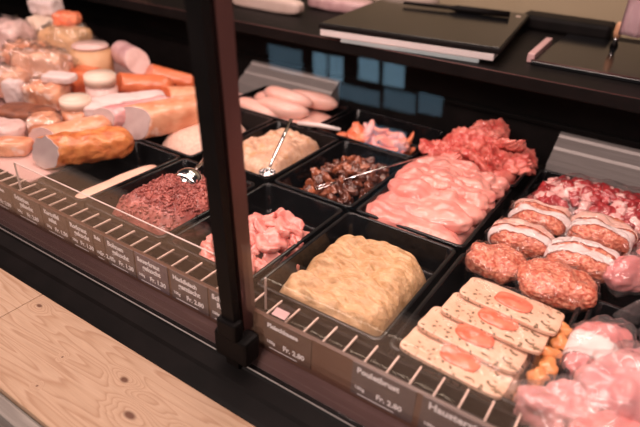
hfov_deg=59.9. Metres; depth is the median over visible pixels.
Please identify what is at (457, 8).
sharpening steel
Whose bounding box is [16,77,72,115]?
packet
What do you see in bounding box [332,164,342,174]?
mushroom
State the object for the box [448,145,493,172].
meat slice
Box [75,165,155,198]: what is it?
spatula
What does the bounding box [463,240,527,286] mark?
patty
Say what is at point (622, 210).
cube
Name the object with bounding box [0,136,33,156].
packet
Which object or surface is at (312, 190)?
mushroom
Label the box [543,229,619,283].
patty
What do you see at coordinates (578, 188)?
cube
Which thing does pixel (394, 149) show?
strip
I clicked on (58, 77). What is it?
packet
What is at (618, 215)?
cube
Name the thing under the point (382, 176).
mushroom
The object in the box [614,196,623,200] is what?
cube
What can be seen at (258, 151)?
salad
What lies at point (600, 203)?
cube
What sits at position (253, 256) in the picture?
ham piece
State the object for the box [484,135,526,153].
meat slice
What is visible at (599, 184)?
cube
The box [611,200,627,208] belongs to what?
cube
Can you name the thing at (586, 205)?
cube
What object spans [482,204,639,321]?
serving tray
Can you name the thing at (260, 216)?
ham piece
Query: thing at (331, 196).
mushroom
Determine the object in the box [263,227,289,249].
ham piece
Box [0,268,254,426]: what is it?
wooden ledge
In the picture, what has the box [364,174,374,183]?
mushroom
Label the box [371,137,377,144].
strip
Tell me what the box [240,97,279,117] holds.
sausage
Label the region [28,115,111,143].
loaf
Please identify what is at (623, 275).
meat cut
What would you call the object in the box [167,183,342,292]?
serving tray
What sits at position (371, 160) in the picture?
mushroom
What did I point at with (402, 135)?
strip
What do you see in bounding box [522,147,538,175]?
meat slice
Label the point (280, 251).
ham piece
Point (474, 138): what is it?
meat slice
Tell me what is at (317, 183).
mushroom
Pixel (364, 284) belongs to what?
pate
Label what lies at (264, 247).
ham piece
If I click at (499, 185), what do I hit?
breast
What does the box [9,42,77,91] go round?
packet
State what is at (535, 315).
slice
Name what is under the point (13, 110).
sausage
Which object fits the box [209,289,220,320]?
price tag
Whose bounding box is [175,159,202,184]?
ladle
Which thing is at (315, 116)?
sausage
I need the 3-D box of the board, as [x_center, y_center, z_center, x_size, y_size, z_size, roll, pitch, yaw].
[-0.739,-0.327,1.528,0.860,0.008,0.680,20,34,27]
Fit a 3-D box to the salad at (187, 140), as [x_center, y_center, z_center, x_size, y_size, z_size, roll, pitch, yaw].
[-0.272,-0.186,1.332,0.163,0.074,0.236,22,35,29]
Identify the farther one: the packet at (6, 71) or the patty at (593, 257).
the packet at (6, 71)
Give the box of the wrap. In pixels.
[456,278,552,312]
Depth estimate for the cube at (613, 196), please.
1.04 m
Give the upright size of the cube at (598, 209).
0.026 m
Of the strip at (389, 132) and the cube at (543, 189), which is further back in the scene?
the strip at (389, 132)
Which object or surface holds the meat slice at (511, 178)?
in the serving tray at (520, 183)
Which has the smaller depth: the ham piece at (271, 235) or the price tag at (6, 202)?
the ham piece at (271, 235)
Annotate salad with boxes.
[162,124,245,154]
[243,128,319,173]
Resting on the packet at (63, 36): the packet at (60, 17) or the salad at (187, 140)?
the packet at (60, 17)
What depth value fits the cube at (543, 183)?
1.12 m
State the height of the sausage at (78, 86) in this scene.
0.075 m
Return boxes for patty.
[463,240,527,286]
[484,216,554,259]
[508,195,571,236]
[510,255,600,314]
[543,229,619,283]
[564,209,638,255]
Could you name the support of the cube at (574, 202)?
on the cube
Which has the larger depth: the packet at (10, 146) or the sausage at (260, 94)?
the sausage at (260, 94)
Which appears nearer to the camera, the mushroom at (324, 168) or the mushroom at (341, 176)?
the mushroom at (341, 176)
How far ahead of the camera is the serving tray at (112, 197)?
1.03 m
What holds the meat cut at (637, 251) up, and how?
on the serving tray at (607, 296)
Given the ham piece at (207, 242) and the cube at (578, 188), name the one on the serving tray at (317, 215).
the ham piece at (207, 242)
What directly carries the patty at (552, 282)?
on the serving tray at (607, 296)
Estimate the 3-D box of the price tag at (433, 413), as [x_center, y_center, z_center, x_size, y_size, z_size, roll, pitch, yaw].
[0.161,0.250,0.631,0.104,0.054,0.002,20,34,27]
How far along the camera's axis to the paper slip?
0.74 m
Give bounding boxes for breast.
[366,199,462,243]
[376,191,473,234]
[387,177,486,225]
[395,167,454,189]
[403,162,491,190]
[412,156,479,170]
[446,176,495,213]
[458,226,476,241]
[461,169,509,199]
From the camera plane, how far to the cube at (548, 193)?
1.07 m
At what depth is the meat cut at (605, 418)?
0.58 m
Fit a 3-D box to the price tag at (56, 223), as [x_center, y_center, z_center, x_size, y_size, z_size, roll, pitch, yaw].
[-0.464,0.018,0.978,0.069,0.054,0.002,20,34,27]
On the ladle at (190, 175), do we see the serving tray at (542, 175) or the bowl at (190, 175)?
the bowl at (190, 175)
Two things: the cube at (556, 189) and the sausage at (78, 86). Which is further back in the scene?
the sausage at (78, 86)
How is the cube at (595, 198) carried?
on the cube
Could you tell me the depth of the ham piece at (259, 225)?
0.91 m
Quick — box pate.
[279,234,425,335]
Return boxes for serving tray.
[37,141,179,211]
[86,159,254,249]
[137,110,272,162]
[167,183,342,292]
[239,86,351,131]
[242,121,340,189]
[257,212,455,352]
[275,140,411,218]
[316,109,445,160]
[356,184,510,268]
[389,253,580,412]
[441,139,538,208]
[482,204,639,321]
[516,169,632,200]
[561,300,639,379]
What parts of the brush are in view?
handle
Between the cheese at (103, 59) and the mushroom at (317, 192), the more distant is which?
the cheese at (103, 59)
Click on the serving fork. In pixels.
(426, 154)
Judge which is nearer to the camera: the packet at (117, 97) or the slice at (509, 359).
the slice at (509, 359)
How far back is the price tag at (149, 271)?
0.86 m
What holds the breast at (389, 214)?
on the breast at (464, 236)
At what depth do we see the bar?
1.28 m
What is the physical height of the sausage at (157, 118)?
0.074 m
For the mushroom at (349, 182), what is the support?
in the serving tray at (295, 179)
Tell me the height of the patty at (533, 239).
0.065 m
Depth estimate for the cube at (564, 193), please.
1.06 m
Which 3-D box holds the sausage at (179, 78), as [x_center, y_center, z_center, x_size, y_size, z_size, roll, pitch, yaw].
[-0.411,-0.373,1.529,0.151,0.070,0.049,3,30,0]
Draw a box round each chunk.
[525,366,549,385]
[531,355,558,366]
[537,357,558,380]
[539,346,562,364]
[548,332,567,349]
[557,321,571,337]
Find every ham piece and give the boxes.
[199,246,212,258]
[200,239,213,255]
[249,215,261,222]
[249,222,256,235]
[250,233,254,245]
[251,244,259,255]
[251,254,255,273]
[253,212,277,218]
[253,217,267,233]
[254,233,279,252]
[254,257,267,272]
[262,216,275,227]
[262,252,286,262]
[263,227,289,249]
[274,216,290,238]
[277,209,304,230]
[278,246,298,253]
[285,224,304,237]
[289,233,303,247]
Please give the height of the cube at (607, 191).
0.032 m
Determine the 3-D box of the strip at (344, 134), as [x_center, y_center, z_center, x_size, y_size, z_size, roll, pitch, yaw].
[0.056,-0.188,1.376,0.039,0.031,0.028,-10,32,-20]
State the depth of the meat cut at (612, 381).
0.62 m
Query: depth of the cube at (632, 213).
1.00 m
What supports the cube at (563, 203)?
on the cube
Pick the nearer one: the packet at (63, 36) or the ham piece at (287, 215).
the ham piece at (287, 215)
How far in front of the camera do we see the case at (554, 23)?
1.50 m
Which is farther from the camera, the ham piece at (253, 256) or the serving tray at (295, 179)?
the serving tray at (295, 179)
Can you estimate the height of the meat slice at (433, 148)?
0.049 m
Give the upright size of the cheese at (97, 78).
0.030 m
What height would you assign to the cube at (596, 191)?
0.026 m
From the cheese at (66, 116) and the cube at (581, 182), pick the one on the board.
the cheese at (66, 116)
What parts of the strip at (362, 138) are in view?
orange strip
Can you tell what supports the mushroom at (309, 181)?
on the mushroom
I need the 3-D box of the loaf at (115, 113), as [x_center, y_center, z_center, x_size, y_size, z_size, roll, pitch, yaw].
[-0.429,-0.236,1.297,0.198,0.058,0.059,-22,38,-34]
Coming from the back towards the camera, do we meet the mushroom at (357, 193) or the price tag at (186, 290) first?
the mushroom at (357, 193)
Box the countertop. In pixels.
[86,0,639,113]
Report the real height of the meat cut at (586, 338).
0.072 m
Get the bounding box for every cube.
[534,191,544,198]
[535,187,547,193]
[536,195,546,200]
[538,181,550,187]
[541,197,549,204]
[544,191,555,196]
[549,195,562,204]
[550,179,560,184]
[550,185,563,194]
[556,200,569,208]
[557,189,570,201]
[563,181,574,188]
[564,187,575,191]
[568,191,580,200]
[568,205,577,213]
[569,196,579,207]
[571,177,583,182]
[573,207,587,214]
[574,186,582,196]
[577,180,593,185]
[578,201,591,210]
[580,192,592,201]
[581,186,593,194]
[589,205,604,212]
[590,194,601,205]
[592,187,602,191]
[592,190,605,194]
[593,182,601,187]
[597,201,606,206]
[600,194,611,204]
[602,205,615,214]
[603,189,615,194]
[607,192,615,204]
[608,212,623,219]
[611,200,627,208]
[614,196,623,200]
[616,192,625,197]
[616,205,629,215]
[622,219,634,229]
[623,198,638,208]
[623,210,636,219]
[626,192,638,199]
[629,216,639,227]
[630,209,639,219]
[632,238,639,250]
[634,227,639,237]
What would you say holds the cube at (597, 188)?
on the cube
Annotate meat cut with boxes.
[509,374,600,426]
[530,420,568,426]
[556,314,639,379]
[562,407,639,426]
[572,339,639,422]
[601,252,639,297]
[632,244,639,256]
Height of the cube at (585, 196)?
0.029 m
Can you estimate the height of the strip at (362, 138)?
0.051 m
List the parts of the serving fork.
handle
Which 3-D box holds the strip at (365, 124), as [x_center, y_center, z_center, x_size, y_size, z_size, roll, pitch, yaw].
[0.130,-0.207,1.383,0.050,0.032,0.023,16,33,22]
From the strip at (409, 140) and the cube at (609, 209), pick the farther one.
the strip at (409, 140)
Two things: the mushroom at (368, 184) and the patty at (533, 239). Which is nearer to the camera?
the patty at (533, 239)
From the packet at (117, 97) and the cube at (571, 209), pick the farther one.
the packet at (117, 97)
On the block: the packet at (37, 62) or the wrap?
the wrap
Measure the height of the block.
0.049 m
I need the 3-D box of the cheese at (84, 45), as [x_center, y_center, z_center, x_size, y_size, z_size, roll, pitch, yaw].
[-0.647,-0.472,1.564,0.099,0.012,0.099,20,34,27]
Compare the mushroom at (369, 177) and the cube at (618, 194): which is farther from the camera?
the mushroom at (369, 177)
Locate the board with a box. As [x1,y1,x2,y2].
[0,60,251,182]
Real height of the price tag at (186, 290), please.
0.054 m
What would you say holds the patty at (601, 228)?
on the serving tray at (607, 296)
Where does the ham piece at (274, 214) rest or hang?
on the ham piece
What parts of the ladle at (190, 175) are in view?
handle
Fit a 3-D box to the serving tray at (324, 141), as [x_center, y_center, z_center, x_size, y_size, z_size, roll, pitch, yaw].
[-0.101,-0.137,1.260,0.186,0.086,0.286,20,34,27]
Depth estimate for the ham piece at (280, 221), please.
0.91 m
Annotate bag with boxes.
[526,173,639,252]
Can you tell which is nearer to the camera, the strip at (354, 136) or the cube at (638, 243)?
the cube at (638, 243)
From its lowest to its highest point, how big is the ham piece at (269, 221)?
0.028 m
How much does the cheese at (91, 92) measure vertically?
0.056 m
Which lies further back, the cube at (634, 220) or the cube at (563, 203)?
the cube at (563, 203)
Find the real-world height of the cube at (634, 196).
0.026 m
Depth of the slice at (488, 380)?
0.68 m
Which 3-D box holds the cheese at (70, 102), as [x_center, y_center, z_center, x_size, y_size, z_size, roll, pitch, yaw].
[-0.576,-0.263,1.311,0.072,0.026,0.072,20,34,27]
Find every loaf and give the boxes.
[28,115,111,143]
[92,95,169,126]
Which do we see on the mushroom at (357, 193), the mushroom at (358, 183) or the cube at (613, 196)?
the mushroom at (358, 183)
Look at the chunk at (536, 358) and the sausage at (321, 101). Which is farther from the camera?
the sausage at (321, 101)
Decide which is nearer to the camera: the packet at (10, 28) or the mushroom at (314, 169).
the mushroom at (314, 169)
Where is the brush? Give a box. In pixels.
[610,22,620,46]
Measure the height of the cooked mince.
0.085 m
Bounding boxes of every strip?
[337,132,347,137]
[347,133,359,140]
[352,122,364,133]
[359,120,374,142]
[363,122,378,135]
[366,132,375,144]
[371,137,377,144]
[374,126,388,133]
[374,134,386,141]
[379,146,398,151]
[381,137,406,147]
[386,130,398,135]
[387,132,402,138]
[393,140,410,152]
[399,132,409,148]
[404,147,414,154]
[407,131,413,145]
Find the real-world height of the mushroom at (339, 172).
0.022 m
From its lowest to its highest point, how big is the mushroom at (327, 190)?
0.026 m
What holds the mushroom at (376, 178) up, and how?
on the mushroom at (369, 177)
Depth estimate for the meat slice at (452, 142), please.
1.23 m
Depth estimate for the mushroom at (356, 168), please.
1.15 m
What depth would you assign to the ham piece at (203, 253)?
0.93 m
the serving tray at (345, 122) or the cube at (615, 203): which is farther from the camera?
the serving tray at (345, 122)
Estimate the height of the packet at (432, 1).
0.063 m
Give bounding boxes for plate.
[530,34,639,84]
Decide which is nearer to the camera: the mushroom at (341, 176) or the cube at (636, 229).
the cube at (636, 229)
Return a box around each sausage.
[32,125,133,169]
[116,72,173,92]
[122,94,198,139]
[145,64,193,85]
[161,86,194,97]
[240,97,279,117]
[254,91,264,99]
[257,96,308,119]
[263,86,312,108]
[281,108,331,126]
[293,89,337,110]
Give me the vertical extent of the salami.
0.073 m
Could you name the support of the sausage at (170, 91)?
on the board
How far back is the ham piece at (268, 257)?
0.89 m
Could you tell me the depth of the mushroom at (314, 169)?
1.17 m
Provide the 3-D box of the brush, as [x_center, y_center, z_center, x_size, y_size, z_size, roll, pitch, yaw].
[0.722,-0.435,1.350,0.020,0.058,0.020,20,34,27]
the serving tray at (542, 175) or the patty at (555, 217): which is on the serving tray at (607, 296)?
the patty at (555, 217)
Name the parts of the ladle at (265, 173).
handle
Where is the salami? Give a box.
[111,40,149,73]
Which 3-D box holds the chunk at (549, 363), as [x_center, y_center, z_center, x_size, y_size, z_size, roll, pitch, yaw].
[0.285,0.194,0.694,0.025,0.023,0.034,7,30,7]
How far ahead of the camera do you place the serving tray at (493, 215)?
1.00 m
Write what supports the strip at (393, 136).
on the strip
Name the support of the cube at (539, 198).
on the cube at (541, 193)
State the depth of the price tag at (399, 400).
0.68 m
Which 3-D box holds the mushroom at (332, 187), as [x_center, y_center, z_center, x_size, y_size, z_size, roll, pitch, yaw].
[0.025,-0.050,1.105,0.028,0.023,0.016,18,34,25]
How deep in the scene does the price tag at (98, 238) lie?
0.92 m
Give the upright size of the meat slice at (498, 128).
0.052 m
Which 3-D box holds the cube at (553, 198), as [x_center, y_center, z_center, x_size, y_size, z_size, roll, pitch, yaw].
[0.450,-0.022,1.061,0.030,0.028,0.026,-3,31,-10]
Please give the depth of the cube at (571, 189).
1.07 m
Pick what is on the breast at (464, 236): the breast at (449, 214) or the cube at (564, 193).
the breast at (449, 214)
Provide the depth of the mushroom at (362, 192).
1.10 m
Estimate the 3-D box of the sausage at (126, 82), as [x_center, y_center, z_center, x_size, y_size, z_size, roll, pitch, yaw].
[-0.474,-0.346,1.484,0.164,0.057,0.061,1,30,-4]
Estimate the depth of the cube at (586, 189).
1.06 m
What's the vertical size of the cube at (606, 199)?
0.030 m
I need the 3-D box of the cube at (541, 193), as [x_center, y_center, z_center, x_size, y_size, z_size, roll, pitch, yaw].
[0.433,-0.030,1.087,0.028,0.026,0.029,-25,40,-39]
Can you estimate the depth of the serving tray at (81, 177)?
1.16 m
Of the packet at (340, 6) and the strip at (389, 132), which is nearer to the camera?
the strip at (389, 132)
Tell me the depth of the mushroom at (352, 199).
1.10 m
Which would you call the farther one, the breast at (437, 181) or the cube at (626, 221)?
the breast at (437, 181)
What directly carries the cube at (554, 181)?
on the cube
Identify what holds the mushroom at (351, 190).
on the mushroom
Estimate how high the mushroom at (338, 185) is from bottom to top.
0.032 m
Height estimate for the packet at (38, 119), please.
0.060 m
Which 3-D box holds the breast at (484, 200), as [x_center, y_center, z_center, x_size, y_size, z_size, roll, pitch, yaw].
[0.276,-0.034,1.060,0.118,0.056,0.077,20,34,27]
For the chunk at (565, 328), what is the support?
on the serving tray at (457, 274)
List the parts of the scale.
platter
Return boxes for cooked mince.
[112,173,208,234]
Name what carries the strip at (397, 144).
on the strip at (412, 148)
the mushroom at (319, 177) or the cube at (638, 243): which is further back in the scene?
the mushroom at (319, 177)
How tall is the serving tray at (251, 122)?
0.062 m
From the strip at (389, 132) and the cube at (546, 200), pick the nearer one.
the cube at (546, 200)
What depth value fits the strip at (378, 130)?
1.35 m
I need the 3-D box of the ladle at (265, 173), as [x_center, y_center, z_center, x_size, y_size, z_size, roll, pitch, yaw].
[-0.085,-0.135,1.154,0.034,0.078,0.159,11,31,15]
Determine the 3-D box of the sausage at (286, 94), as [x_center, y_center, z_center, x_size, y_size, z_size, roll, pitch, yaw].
[-0.090,-0.308,1.475,0.151,0.049,0.053,18,34,25]
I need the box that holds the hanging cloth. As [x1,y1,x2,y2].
[618,0,639,37]
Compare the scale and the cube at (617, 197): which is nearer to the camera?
the cube at (617, 197)
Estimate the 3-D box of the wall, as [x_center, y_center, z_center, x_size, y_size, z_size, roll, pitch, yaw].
[0.571,-1.196,2.401,9.000,2.640,0.080,20,34,27]
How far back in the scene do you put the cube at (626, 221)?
0.99 m
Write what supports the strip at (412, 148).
in the serving tray at (345, 122)
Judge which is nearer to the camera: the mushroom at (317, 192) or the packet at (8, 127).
the mushroom at (317, 192)
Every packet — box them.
[0,14,37,64]
[0,36,50,65]
[0,62,31,102]
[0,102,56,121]
[0,117,27,136]
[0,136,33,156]
[1,78,24,102]
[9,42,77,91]
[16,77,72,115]
[23,111,62,136]
[25,15,52,41]
[27,0,63,16]
[34,19,95,54]
[41,71,77,83]
[51,10,82,25]
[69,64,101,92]
[83,97,120,116]
[99,90,165,102]
[232,0,303,14]
[308,0,372,12]
[375,0,439,2]
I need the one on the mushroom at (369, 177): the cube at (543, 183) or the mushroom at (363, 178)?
the mushroom at (363, 178)
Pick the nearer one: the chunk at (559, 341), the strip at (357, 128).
the chunk at (559, 341)
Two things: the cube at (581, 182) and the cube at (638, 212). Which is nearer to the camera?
the cube at (638, 212)
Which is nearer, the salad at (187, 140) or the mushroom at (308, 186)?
the mushroom at (308, 186)
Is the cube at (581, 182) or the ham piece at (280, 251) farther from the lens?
the cube at (581, 182)
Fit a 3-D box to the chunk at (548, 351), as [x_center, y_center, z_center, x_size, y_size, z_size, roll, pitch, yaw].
[0.294,0.180,0.713,0.037,0.024,0.022,7,30,7]
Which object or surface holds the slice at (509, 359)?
on the block
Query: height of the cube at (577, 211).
0.020 m
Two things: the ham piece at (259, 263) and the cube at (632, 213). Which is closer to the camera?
the ham piece at (259, 263)
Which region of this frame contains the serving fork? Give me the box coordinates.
[316,153,427,189]
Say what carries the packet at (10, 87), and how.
on the board
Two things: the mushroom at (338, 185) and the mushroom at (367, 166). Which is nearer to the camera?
the mushroom at (338, 185)
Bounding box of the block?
[423,353,532,402]
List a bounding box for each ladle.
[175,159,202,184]
[259,118,292,178]
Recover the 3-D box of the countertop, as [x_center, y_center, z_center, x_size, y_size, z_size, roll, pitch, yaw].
[0.029,-0.589,1.666,3.350,0.029,0.580,20,34,27]
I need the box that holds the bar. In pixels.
[526,37,552,62]
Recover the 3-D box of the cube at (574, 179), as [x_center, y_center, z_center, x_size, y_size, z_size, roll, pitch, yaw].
[0.518,-0.060,1.120,0.032,0.026,0.026,4,30,3]
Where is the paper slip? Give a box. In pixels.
[272,307,289,320]
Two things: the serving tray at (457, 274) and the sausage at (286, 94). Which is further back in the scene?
the sausage at (286, 94)
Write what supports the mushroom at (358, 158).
on the mushroom
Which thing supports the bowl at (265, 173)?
on the ladle at (265, 173)
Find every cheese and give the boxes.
[59,93,91,111]
[61,109,84,121]
[70,47,114,71]
[71,40,108,51]
[83,69,116,88]
[85,84,117,97]
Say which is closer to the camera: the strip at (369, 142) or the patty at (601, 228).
the patty at (601, 228)
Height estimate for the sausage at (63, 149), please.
0.070 m
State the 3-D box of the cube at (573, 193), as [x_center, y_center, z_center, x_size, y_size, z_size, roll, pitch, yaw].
[0.484,-0.032,1.059,0.024,0.025,0.025,14,32,19]
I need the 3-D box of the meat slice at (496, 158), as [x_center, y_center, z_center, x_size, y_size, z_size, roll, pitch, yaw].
[0.401,-0.116,1.192,0.107,0.065,0.063,2,30,-2]
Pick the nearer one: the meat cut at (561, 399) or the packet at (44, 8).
the meat cut at (561, 399)
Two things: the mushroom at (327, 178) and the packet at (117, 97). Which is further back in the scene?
the packet at (117, 97)
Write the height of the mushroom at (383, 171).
0.026 m
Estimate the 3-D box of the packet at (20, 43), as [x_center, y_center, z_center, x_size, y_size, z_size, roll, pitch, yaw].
[-0.839,-0.433,1.580,0.139,0.142,0.139,10,31,13]
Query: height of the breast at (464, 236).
0.057 m
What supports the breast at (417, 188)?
on the breast at (464, 236)
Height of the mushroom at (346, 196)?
0.022 m
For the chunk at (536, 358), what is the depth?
0.74 m
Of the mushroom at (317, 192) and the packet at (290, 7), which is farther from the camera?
the packet at (290, 7)
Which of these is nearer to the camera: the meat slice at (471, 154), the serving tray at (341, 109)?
the meat slice at (471, 154)
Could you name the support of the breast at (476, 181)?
on the breast at (464, 236)
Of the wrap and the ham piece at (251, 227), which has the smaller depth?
the wrap
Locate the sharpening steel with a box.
[403,1,510,17]
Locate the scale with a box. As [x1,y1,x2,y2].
[319,0,529,62]
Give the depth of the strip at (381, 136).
1.31 m
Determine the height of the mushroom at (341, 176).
0.024 m
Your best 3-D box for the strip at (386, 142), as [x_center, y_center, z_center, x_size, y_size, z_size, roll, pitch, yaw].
[0.171,-0.167,1.301,0.060,0.029,0.026,1,30,-2]
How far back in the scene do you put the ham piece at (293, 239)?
0.91 m
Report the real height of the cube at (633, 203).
0.033 m
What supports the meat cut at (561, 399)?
on the serving tray at (602, 307)
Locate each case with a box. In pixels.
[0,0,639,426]
[522,10,615,39]
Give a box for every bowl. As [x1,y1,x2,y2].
[175,168,202,184]
[259,168,275,178]
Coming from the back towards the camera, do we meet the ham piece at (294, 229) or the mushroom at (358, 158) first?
the mushroom at (358, 158)
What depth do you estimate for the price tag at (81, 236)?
0.94 m
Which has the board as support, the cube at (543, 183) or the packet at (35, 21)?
the packet at (35, 21)
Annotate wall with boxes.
[439,0,629,36]
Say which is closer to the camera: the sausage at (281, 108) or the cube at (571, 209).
the cube at (571, 209)
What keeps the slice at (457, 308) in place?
on the block
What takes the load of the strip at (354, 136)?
on the strip
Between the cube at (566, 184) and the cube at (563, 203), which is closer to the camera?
the cube at (563, 203)
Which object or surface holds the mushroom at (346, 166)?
on the mushroom
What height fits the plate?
0.013 m
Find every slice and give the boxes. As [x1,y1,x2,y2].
[399,326,514,399]
[417,306,528,374]
[418,138,469,158]
[436,139,456,145]
[441,292,549,354]
[442,126,492,152]
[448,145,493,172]
[458,153,519,183]
[459,277,564,335]
[469,118,510,139]
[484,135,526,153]
[484,144,532,174]
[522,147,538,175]
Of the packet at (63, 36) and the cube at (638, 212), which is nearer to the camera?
the cube at (638, 212)
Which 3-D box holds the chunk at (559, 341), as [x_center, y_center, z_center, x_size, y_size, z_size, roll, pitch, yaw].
[0.315,0.171,0.730,0.027,0.027,0.028,23,36,31]
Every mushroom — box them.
[302,184,311,190]
[305,178,313,185]
[308,186,315,193]
[310,167,320,173]
[314,174,324,187]
[315,180,324,188]
[315,187,322,194]
[319,185,329,196]
[320,166,333,174]
[323,172,335,183]
[325,182,336,193]
[326,192,336,200]
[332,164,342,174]
[335,180,342,195]
[336,169,347,177]
[338,174,347,183]
[342,162,354,174]
[342,182,357,194]
[342,189,350,203]
[347,179,353,186]
[347,196,353,204]
[350,165,361,175]
[351,187,359,196]
[352,179,362,188]
[354,156,361,163]
[355,161,370,169]
[356,169,366,181]
[359,189,365,197]
[363,180,373,188]
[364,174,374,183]
[367,156,374,163]
[372,174,378,182]
[376,174,387,183]
[377,166,388,174]
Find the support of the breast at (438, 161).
on the breast at (464, 236)
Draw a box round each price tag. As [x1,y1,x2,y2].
[0,184,15,213]
[11,190,45,229]
[41,205,70,242]
[67,218,95,255]
[93,231,113,261]
[104,236,136,277]
[134,251,169,295]
[169,269,208,315]
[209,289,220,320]
[264,316,311,369]
[350,361,416,423]
[417,395,485,426]
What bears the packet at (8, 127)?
on the board
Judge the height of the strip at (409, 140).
0.039 m
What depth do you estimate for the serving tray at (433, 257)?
0.91 m
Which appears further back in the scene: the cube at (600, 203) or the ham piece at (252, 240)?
the cube at (600, 203)
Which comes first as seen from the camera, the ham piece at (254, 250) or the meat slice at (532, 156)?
the ham piece at (254, 250)
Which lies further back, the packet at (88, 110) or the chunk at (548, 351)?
the packet at (88, 110)
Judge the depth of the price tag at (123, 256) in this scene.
0.90 m
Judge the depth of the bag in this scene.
1.07 m

